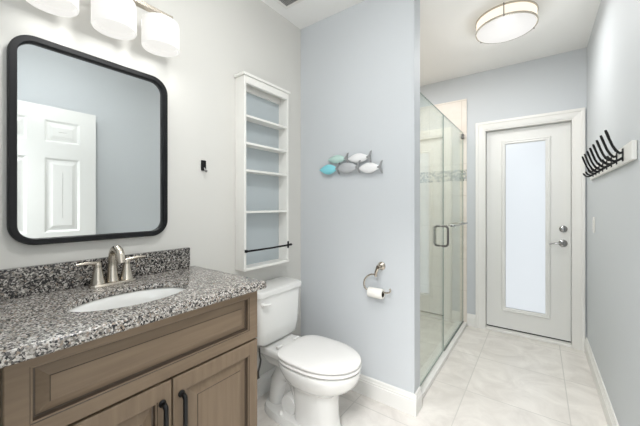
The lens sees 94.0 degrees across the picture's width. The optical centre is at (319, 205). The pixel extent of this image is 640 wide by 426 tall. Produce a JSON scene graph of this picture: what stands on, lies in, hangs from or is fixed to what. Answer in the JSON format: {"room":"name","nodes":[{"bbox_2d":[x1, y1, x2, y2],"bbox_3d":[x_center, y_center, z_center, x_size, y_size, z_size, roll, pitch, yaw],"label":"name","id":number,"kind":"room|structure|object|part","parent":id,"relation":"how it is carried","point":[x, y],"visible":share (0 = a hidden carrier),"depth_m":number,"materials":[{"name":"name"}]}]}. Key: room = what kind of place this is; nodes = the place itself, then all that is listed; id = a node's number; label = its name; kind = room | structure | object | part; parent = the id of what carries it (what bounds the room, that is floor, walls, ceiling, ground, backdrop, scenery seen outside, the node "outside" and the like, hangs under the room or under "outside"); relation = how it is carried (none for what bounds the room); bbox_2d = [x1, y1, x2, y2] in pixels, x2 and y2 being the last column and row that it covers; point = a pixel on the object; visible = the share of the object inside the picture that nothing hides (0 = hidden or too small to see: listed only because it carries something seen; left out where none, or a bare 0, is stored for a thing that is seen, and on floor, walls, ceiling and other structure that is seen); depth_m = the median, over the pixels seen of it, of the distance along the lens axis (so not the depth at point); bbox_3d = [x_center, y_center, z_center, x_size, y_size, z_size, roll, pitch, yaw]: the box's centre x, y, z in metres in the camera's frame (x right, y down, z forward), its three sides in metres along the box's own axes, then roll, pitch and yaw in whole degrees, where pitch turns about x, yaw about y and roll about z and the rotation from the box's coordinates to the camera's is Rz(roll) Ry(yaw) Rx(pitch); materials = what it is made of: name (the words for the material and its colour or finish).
{"room":"bathroom","nodes":[
{"label":"bathroom","id":0,"kind":"room"},
{"bbox_2d":[0,0,300,375],"bbox_3d":[-0.714,-0.053,1.613,0.100,2.600,1.895,0,0,36],"label":"wall","id":1,"kind":"structure","parent":0,"point":[220,40],"depth_m":1.61,"materials":[{"name":"white paint"}]},
{"bbox_2d":[7,35,167,244],"bbox_3d":[-0.908,-0.232,1.238,0.028,0.748,0.541,0,0,36],"label":"mirror","id":2,"kind":"object","parent":1,"relation":"attached to","point":[87,134],"visible":1,"depth_m":1.18,"materials":[{"name":"black mirror"}]},
{"bbox_2d":[0,247,189,300],"bbox_3d":[-0.916,0.269,1.234,0.021,0.102,0.793,0,0,36],"label":"backsplash","id":3,"kind":"structure","parent":1,"relation":"attached to","point":[37,279],"depth_m":1.15,"materials":[{"name":"stone"}]},
{"bbox_2d":[26,0,179,56],"bbox_3d":[-0.838,-0.828,1.195,0.192,0.261,0.526,0,0,36],"label":"vanity light","id":4,"kind":"object","parent":1,"relation":"attached to","point":[116,19],"visible":1,"depth_m":1.22,"materials":[{"name":"white glass"}]},
{"bbox_3d":[-0.930,-0.760,1.034,0.151,0.126,0.151,0,0,36],"label":"lamp shade","id":5,"kind":"part","parent":4,"relation":"part of","materials":[{"name":"white glass"}]},
{"bbox_3d":[-0.817,-0.760,1.188,0.151,0.126,0.151,0,0,36],"label":"lamp shade","id":6,"kind":"part","parent":4,"relation":"part of","materials":[{"name":"white glass"}]},
{"bbox_3d":[-0.710,-0.760,1.334,0.151,0.126,0.151,0,0,36],"label":"lamp shade","id":7,"kind":"part","parent":4,"relation":"part of","materials":[{"name":"white glass"}]},
{"bbox_2d":[201,160,207,171],"bbox_3d":[-0.623,-0.212,1.618,0.039,0.068,0.028,0,0,36],"label":"robe hook","id":8,"kind":"object","parent":1,"relation":"attached to","point":[203,162],"visible":1,"depth_m":1.62,"materials":[{"name":"black metal"}]},
{"bbox_3d":[-0.634,-0.217,1.627,0.009,0.056,0.028,0,0,36],"label":"hook plate","id":9,"kind":"part","parent":8,"relation":"part of","materials":[{"name":"black metal"}]},
{"bbox_2d":[234,71,290,271],"bbox_3d":[-0.360,-0.198,1.929,0.094,1.173,0.405,0,0,36],"label":"wall shelf unit","id":10,"kind":"object","parent":1,"relation":"attached to","point":[261,106],"visible":1,"depth_m":1.95,"materials":[{"name":"white paint"}]},
{"bbox_3d":[-0.473,-0.198,1.783,0.084,1.141,0.016,0,0,36],"label":"panel","id":11,"kind":"part","parent":10,"relation":"part of","materials":[{"name":"white paint"}]},
{"bbox_3d":[-0.360,-0.746,1.929,0.094,0.078,0.405,0,0,36],"label":"cornice","id":12,"kind":"part","parent":10,"relation":"part of","materials":[{"name":"white paint"}]},
{"bbox_3d":[-0.397,-0.198,1.956,0.004,1.141,0.353,0,0,36],"label":"panel","id":13,"kind":"part","parent":10,"relation":"part of","materials":[{"name":"grey paint"}]},
{"bbox_3d":[-0.364,0.040,1.931,0.077,0.013,0.353,0,0,36],"label":"shelf","id":14,"kind":"part","parent":10,"relation":"part of","materials":[{"name":"white paint"}]},
{"bbox_3d":[-0.364,-0.209,1.931,0.077,0.013,0.353,0,0,36],"label":"shelf","id":15,"kind":"part","parent":10,"relation":"part of","materials":[{"name":"white paint"}]},
{"bbox_3d":[-0.364,-0.371,1.931,0.077,0.013,0.353,0,0,36],"label":"shelf","id":16,"kind":"part","parent":10,"relation":"part of","materials":[{"name":"white paint"}]},
{"bbox_3d":[-0.364,-0.534,1.931,0.077,0.013,0.353,0,0,36],"label":"shelf","id":17,"kind":"part","parent":10,"relation":"part of","materials":[{"name":"white paint"}]},
{"bbox_2d":[245,241,291,252],"bbox_3d":[-0.317,0.270,1.909,0.020,0.048,0.402,0,0,36],"label":"towel bar","id":18,"kind":"object","parent":10,"relation":"attached to","point":[287,244],"visible":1,"depth_m":1.90,"materials":[{"name":"black metal"}]},
{"bbox_3d":[-0.326,0.272,1.893,0.012,0.014,0.361,0,0,36],"label":"rod","id":19,"kind":"part","parent":18,"relation":"part of","materials":[{"name":"black metal"}]},
{"bbox_3d":[-0.255,-0.198,2.080,0.084,1.141,0.016,0,0,36],"label":"panel","id":20,"kind":"part","parent":10,"relation":"part of","materials":[{"name":"white paint"}]},
{"bbox_2d":[257,367,275,398],"bbox_3d":[-0.399,1.184,1.943,0.016,0.125,0.870,0,0,36],"label":"baseboard","id":21,"kind":"structure","parent":1,"relation":"attached to","point":[263,383],"depth_m":1.97,"materials":[{"name":"white paint"}]},
{"bbox_2d":[301,0,416,416],"bbox_3d":[0.239,-0.053,2.069,0.897,2.600,0.121,0,0,36],"label":"wall","id":22,"kind":"structure","parent":0,"point":[356,61],"depth_m":1.98,"materials":[{"name":"grey paint"}]},
{"bbox_2d":[319,150,382,173],"bbox_3d":[0.199,-0.279,2.015,0.492,0.156,0.045,0,0,36],"label":"wall art","id":23,"kind":"object","parent":22,"relation":"attached to","point":[347,167],"visible":1,"depth_m":1.99,"materials":[{"name":"multicoloured metal"}]},
{"bbox_2d":[363,262,390,293],"bbox_3d":[0.367,0.450,1.882,0.191,0.184,0.060,0,0,36],"label":"toilet paper holder","id":24,"kind":"object","parent":22,"relation":"attached to","point":[381,265],"visible":0.95,"depth_m":1.88,"materials":[{"name":"silver metal"}]},
{"bbox_2d":[367,287,384,298],"bbox_3d":[0.350,0.548,1.871,0.097,0.062,0.062,0,0,36],"label":"toilet roll","id":25,"kind":"object","parent":24,"relation":"on","point":[373,292],"visible":0.96,"depth_m":1.85,"materials":[{"name":"white paper"}]},
{"bbox_3d":[0.375,0.385,1.876,0.052,0.052,0.059,0,0,36],"label":"wall post","id":26,"kind":"part","parent":24,"relation":"part of","materials":[{"name":"silver metal"}]},
{"bbox_2d":[412,0,419,392],"bbox_3d":[0.588,-0.116,1.823,0.012,2.474,0.107,0,0,36],"label":"trim","id":27,"kind":"structure","parent":22,"relation":"attached to","point":[415,3],"depth_m":1.79,"materials":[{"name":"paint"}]},
{"bbox_2d":[415,386,421,414],"bbox_3d":[0.596,1.184,1.810,0.016,0.125,0.093,0,0,36],"label":"baseboard","id":28,"kind":"structure","parent":22,"relation":"attached to","point":[418,392],"depth_m":1.80,"materials":[{"name":"white paint"}]},
{"bbox_2d":[418,92,448,387],"bbox_3d":[0.805,0.226,2.181,0.121,1.958,0.725,0,0,36],"label":"shower door","id":29,"kind":"structure","parent":22,"relation":"attached to","point":[443,225],"depth_m":2.47,"materials":[{"name":"clear glass"}]},
{"bbox_3d":[0.957,0.248,2.442,0.056,0.177,0.017,0,0,36],"label":"pull handle","id":30,"kind":"part","parent":29,"relation":"part of","materials":[{"name":"grey metal"}]},
{"bbox_3d":[1.009,0.248,2.404,0.056,0.177,0.017,0,0,36],"label":"pull handle","id":31,"kind":"part","parent":29,"relation":"part of","materials":[{"name":"grey metal"}]},
{"bbox_2d":[261,0,600,85],"bbox_3d":[0.395,-1.403,0.926,2.700,0.100,5.361,0,0,36],"label":"ceiling","id":32,"kind":"structure","parent":0,"point":[449,46],"depth_m":2.31,"materials":[{"name":"white paint"}]},
{"bbox_2d":[274,0,303,9],"bbox_3d":[-0.210,-1.348,1.860,0.270,0.009,0.290,0,0,36],"label":"ceiling vent","id":33,"kind":"object","parent":32,"relation":"in","point":[286,4],"visible":1,"depth_m":1.98,"materials":[{"name":"white metal"}]},
{"bbox_2d":[279,0,296,5],"bbox_3d":[-0.210,-1.348,1.860,0.218,0.004,0.238,0,0,36],"label":"grille","id":34,"kind":"object","parent":33,"relation":"attached to","point":[282,2],"depth_m":1.98,"materials":[{"name":"grey metal"}]},
{"bbox_2d":[475,0,538,43],"bbox_3d":[1.330,-1.300,2.141,0.386,0.106,0.389,0,0,36],"label":"ceiling light","id":35,"kind":"object","parent":32,"relation":"attached to","point":[511,20],"visible":1,"depth_m":2.06,"materials":[{"name":"beige glass"}]},
{"bbox_2d":[477,13,536,42],"bbox_3d":[1.331,-1.256,2.143,0.367,0.020,0.367,0,0,36],"label":"diffuser","id":36,"kind":"object","parent":35,"relation":"attached to","point":[502,27],"depth_m":2.10,"materials":[{"name":"white glass"}]},
{"bbox_2d":[257,315,607,425],"bbox_3d":[0.395,1.296,0.926,2.700,0.100,5.361,0,0,36],"label":"floor","id":37,"kind":"structure","parent":0,"point":[489,377],"depth_m":2.01,"materials":[{"name":"tile"}]},
{"bbox_2d":[0,291,256,425],"bbox_3d":[-0.680,0.801,1.115,0.536,0.890,0.760,0,0,36],"label":"vanity cabinet","id":38,"kind":"object","parent":37,"relation":"on","point":[197,367],"visible":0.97,"depth_m":0.94,"materials":[{"name":"brown wood"}]},
{"bbox_3d":[-0.609,0.857,0.833,0.020,0.569,0.384,0,0,36],"label":"door","id":39,"kind":"part","parent":38,"relation":"part of","materials":[{"name":"beige wood"}]},
{"bbox_2d":[0,266,265,367],"bbox_3d":[-0.694,0.338,1.098,0.538,0.034,0.837,0,0,36],"label":"countertop","id":40,"kind":"structure","parent":38,"relation":"on","point":[37,325],"depth_m":0.93,"materials":[{"name":"stone"}]},
{"bbox_2d":[75,245,145,288],"bbox_3d":[-0.817,0.239,1.198,0.126,0.161,0.247,0,0,36],"label":"faucet","id":41,"kind":"object","parent":40,"relation":"on","point":[116,255],"visible":1,"depth_m":1.20,"materials":[{"name":"silver metal"}]},
{"bbox_3d":[-0.893,0.227,1.150,0.017,0.022,0.080,0,0,31],"label":"lever","id":42,"kind":"part","parent":41,"relation":"part of","materials":[{"name":"silver metal"}]},
{"bbox_3d":[-0.877,0.268,1.178,0.053,0.088,0.053,0,0,36],"label":"handle","id":43,"kind":"part","parent":41,"relation":"part of","materials":[{"name":"silver metal"}]},
{"bbox_3d":[-0.843,0.314,1.217,0.054,0.013,0.164,0,0,36],"label":"plate","id":44,"kind":"part","parent":41,"relation":"part of","materials":[{"name":"silver metal"}]},
{"bbox_3d":[-0.816,0.236,1.197,0.122,0.154,0.046,0,0,36],"label":"spout","id":45,"kind":"part","parent":41,"relation":"part of","materials":[{"name":"silver metal"}]},
{"bbox_3d":[-0.816,0.268,1.261,0.053,0.088,0.053,0,0,36],"label":"handle","id":46,"kind":"part","parent":41,"relation":"part of","materials":[{"name":"silver metal"}]},
{"bbox_3d":[-0.794,0.227,1.284,0.017,0.022,0.080,0,0,42],"label":"lever","id":47,"kind":"part","parent":41,"relation":"part of","materials":[{"name":"silver metal"}]},
{"bbox_2d":[69,287,184,311],"bbox_3d":[-0.668,0.415,1.070,0.282,0.146,0.416,0,0,36],"label":"sink","id":48,"kind":"object","parent":40,"relation":"in","point":[142,296],"visible":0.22,"depth_m":1.16,"materials":[{"name":"white ceramic"}]},
{"bbox_3d":[-0.492,0.715,0.947,0.034,0.183,0.023,0,0,36],"label":"handle","id":49,"kind":"part","parent":38,"relation":"part of","materials":[{"name":"black metal"}]},
{"bbox_3d":[-0.455,0.715,0.998,0.034,0.183,0.023,0,0,36],"label":"handle","id":50,"kind":"part","parent":38,"relation":"part of","materials":[{"name":"black metal"}]},
{"bbox_3d":[-0.384,0.857,1.139,0.020,0.569,0.366,0,0,36],"label":"door","id":51,"kind":"part","parent":38,"relation":"part of","materials":[{"name":"beige wood"}]},
{"bbox_2d":[256,277,361,425],"bbox_3d":[-0.095,0.873,1.747,0.726,0.748,0.392,0,0,36],"label":"toilet","id":52,"kind":"object","parent":37,"relation":"on","point":[310,374],"visible":0.96,"depth_m":1.70,"materials":[{"name":"white ceramic"}]},
{"bbox_2d":[257,347,261,379],"bbox_3d":[-0.401,0.955,1.813,0.134,0.226,0.056,0,0,36],"label":"supply hose","id":53,"kind":"object","parent":52,"relation":"hanging from","point":[258,377],"visible":0.38,"depth_m":1.77,"materials":[{"name":"grey"}]},
{"bbox_3d":[-0.312,0.572,1.725,0.024,0.026,0.064,0,0,36],"label":"flush lever","id":54,"kind":"part","parent":52,"relation":"part of","materials":[{"name":"white plastic"}]},
{"bbox_3d":[-0.309,0.690,1.904,0.184,0.302,0.372,0,0,36],"label":"tank","id":55,"kind":"part","parent":52,"relation":"part of","materials":[{"name":"white ceramic"}]},
{"bbox_3d":[-0.307,0.518,1.903,0.201,0.039,0.392,0,0,36],"label":"tank lid","id":56,"kind":"part","parent":52,"relation":"part of","materials":[{"name":"white ceramic"}]},
{"bbox_3d":[0.009,0.830,1.671,0.464,0.021,0.364,0,0,36],"label":"seat lid","id":57,"kind":"part","parent":52,"relation":"part of","materials":[{"name":"white plastic"}]},
{"bbox_3d":[-0.001,1.058,1.678,0.482,0.377,0.366,0,0,36],"label":"bowl","id":58,"kind":"part","parent":52,"relation":"part of","materials":[{"name":"white ceramic"}]},
{"bbox_3d":[0.013,0.855,1.668,0.457,0.013,0.368,0,0,36],"label":"seat","id":59,"kind":"part","parent":52,"relation":"part of","materials":[{"name":"white plastic"}]},
{"bbox_2d":[420,320,466,398],"bbox_3d":[1.030,1.230,2.512,0.108,0.034,1.529,0,0,36],"label":"curb","id":60,"kind":"object","parent":37,"relation":"on","point":[424,370],"visible":0.53,"depth_m":2.37,"materials":[{"name":"white paint"}]},
{"bbox_2d":[442,115,463,350],"bbox_3d":[1.257,0.229,2.796,0.026,1.966,0.790,0,0,36],"label":"panel","id":61,"kind":"object","parent":60,"relation":"on","point":[462,134],"visible":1,"depth_m":3.12,"materials":[{"name":"clear glass"}]},
{"bbox_2d":[451,222,467,226],"bbox_3d":[1.329,0.180,2.846,0.048,0.028,0.560,0,0,36],"label":"towel bar","id":62,"kind":"object","parent":61,"relation":"attached to","point":[462,223],"visible":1,"depth_m":2.75,"materials":[{"name":"silver metal"}]},
{"bbox_2d":[485,325,571,347],"bbox_3d":[1.965,1.236,2.851,0.667,0.022,0.109,0,0,36],"label":"threshold","id":63,"kind":"object","parent":37,"relation":"on","point":[511,332],"visible":0.77,"depth_m":2.80,"materials":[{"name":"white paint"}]},
{"bbox_2d":[420,47,586,338],"bbox_3d":[1.593,-0.053,3.142,2.008,2.600,0.152,0,0,36],"label":"wall","id":64,"kind":"structure","parent":0,"point":[558,82],"depth_m":3.12,"materials":[{"name":"grey paint"}]},
{"bbox_2d":[420,169,465,182],"bbox_3d":[1.173,-0.315,3.352,0.859,0.118,0.005,0,0,36],"label":"trim","id":65,"kind":"structure","parent":64,"relation":"attached to","point":[451,175],"depth_m":3.24,"materials":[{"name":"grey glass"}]},
{"bbox_2d":[467,313,475,326],"bbox_3d":[1.559,1.184,3.077,0.080,0.125,0.016,0,0,36],"label":"baseboard","id":66,"kind":"structure","parent":64,"relation":"attached to","point":[471,318],"depth_m":3.07,"materials":[{"name":"white paint"}]},
{"bbox_2d":[487,122,570,342],"bbox_3d":[1.965,0.239,2.850,0.659,1.970,0.100,0,0,36],"label":"door","id":67,"kind":"structure","parent":64,"relation":"in","point":[529,168],"depth_m":2.85,"materials":[{"name":"white paint"},{"name":"frosted glass"},{"name":"brushed nickel metal"}]},
{"bbox_3d":[1.973,0.203,2.874,0.314,1.610,0.012,0,0,36],"label":"glass pane","id":68,"kind":"part","parent":67,"relation":"part of","materials":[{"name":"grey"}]},
{"bbox_3d":[1.962,0.203,2.859,0.390,1.686,0.024,0,0,36],"label":"pane frame","id":69,"kind":"part","parent":67,"relation":"part of","materials":[{"name":"white glass"}]},
{"bbox_3d":[2.176,0.342,2.673,0.066,0.066,0.048,0,0,36],"label":"handle","id":70,"kind":"part","parent":67,"relation":"part of","materials":[{"name":"silver metal"}]},
{"bbox_2d":[476,107,584,351],"bbox_3d":[1.960,0.205,2.844,0.839,2.082,0.128,0,0,36],"label":"door frame","id":71,"kind":"structure","parent":64,"relation":"attached to","point":[578,114],"depth_m":2.64,"materials":[{"name":"white paint"}]},
{"bbox_2d":[587,0,639,425],"bbox_3d":[1.311,-0.053,1.147,0.100,2.600,3.541,0,0,36],"label":"wall","id":72,"kind":"structure","parent":0,"point":[613,47],"depth_m":1.61,"materials":[{"name":"grey paint"}]},
{"bbox_2d":[592,217,594,232],"bbox_3d":[2.019,0.144,2.204,0.010,0.115,0.072,0,0,36],"label":"light switch","id":73,"kind":"object","parent":72,"relation":"attached to","point":[593,220],"visible":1,"depth_m":2.19,"materials":[{"name":"white paint"}]},
{"bbox_2d":[585,337,618,425],"bbox_3d":[1.312,1.184,1.246,0.016,0.125,3.223,0,0,36],"label":"baseboard","id":74,"kind":"structure","parent":72,"relation":"attached to","point":[610,417],"depth_m":1.89,"materials":[{"name":"white paint"}]},
{"bbox_2d":[582,130,636,179],"bbox_3d":[1.656,-0.273,1.772,0.081,0.163,1.273,0,0,36],"label":"hook rail","id":75,"kind":"object","parent":72,"relation":"attached to","point":[627,153],"visible":1,"depth_m":1.50,"materials":[{"name":"black metal"}]}
]}

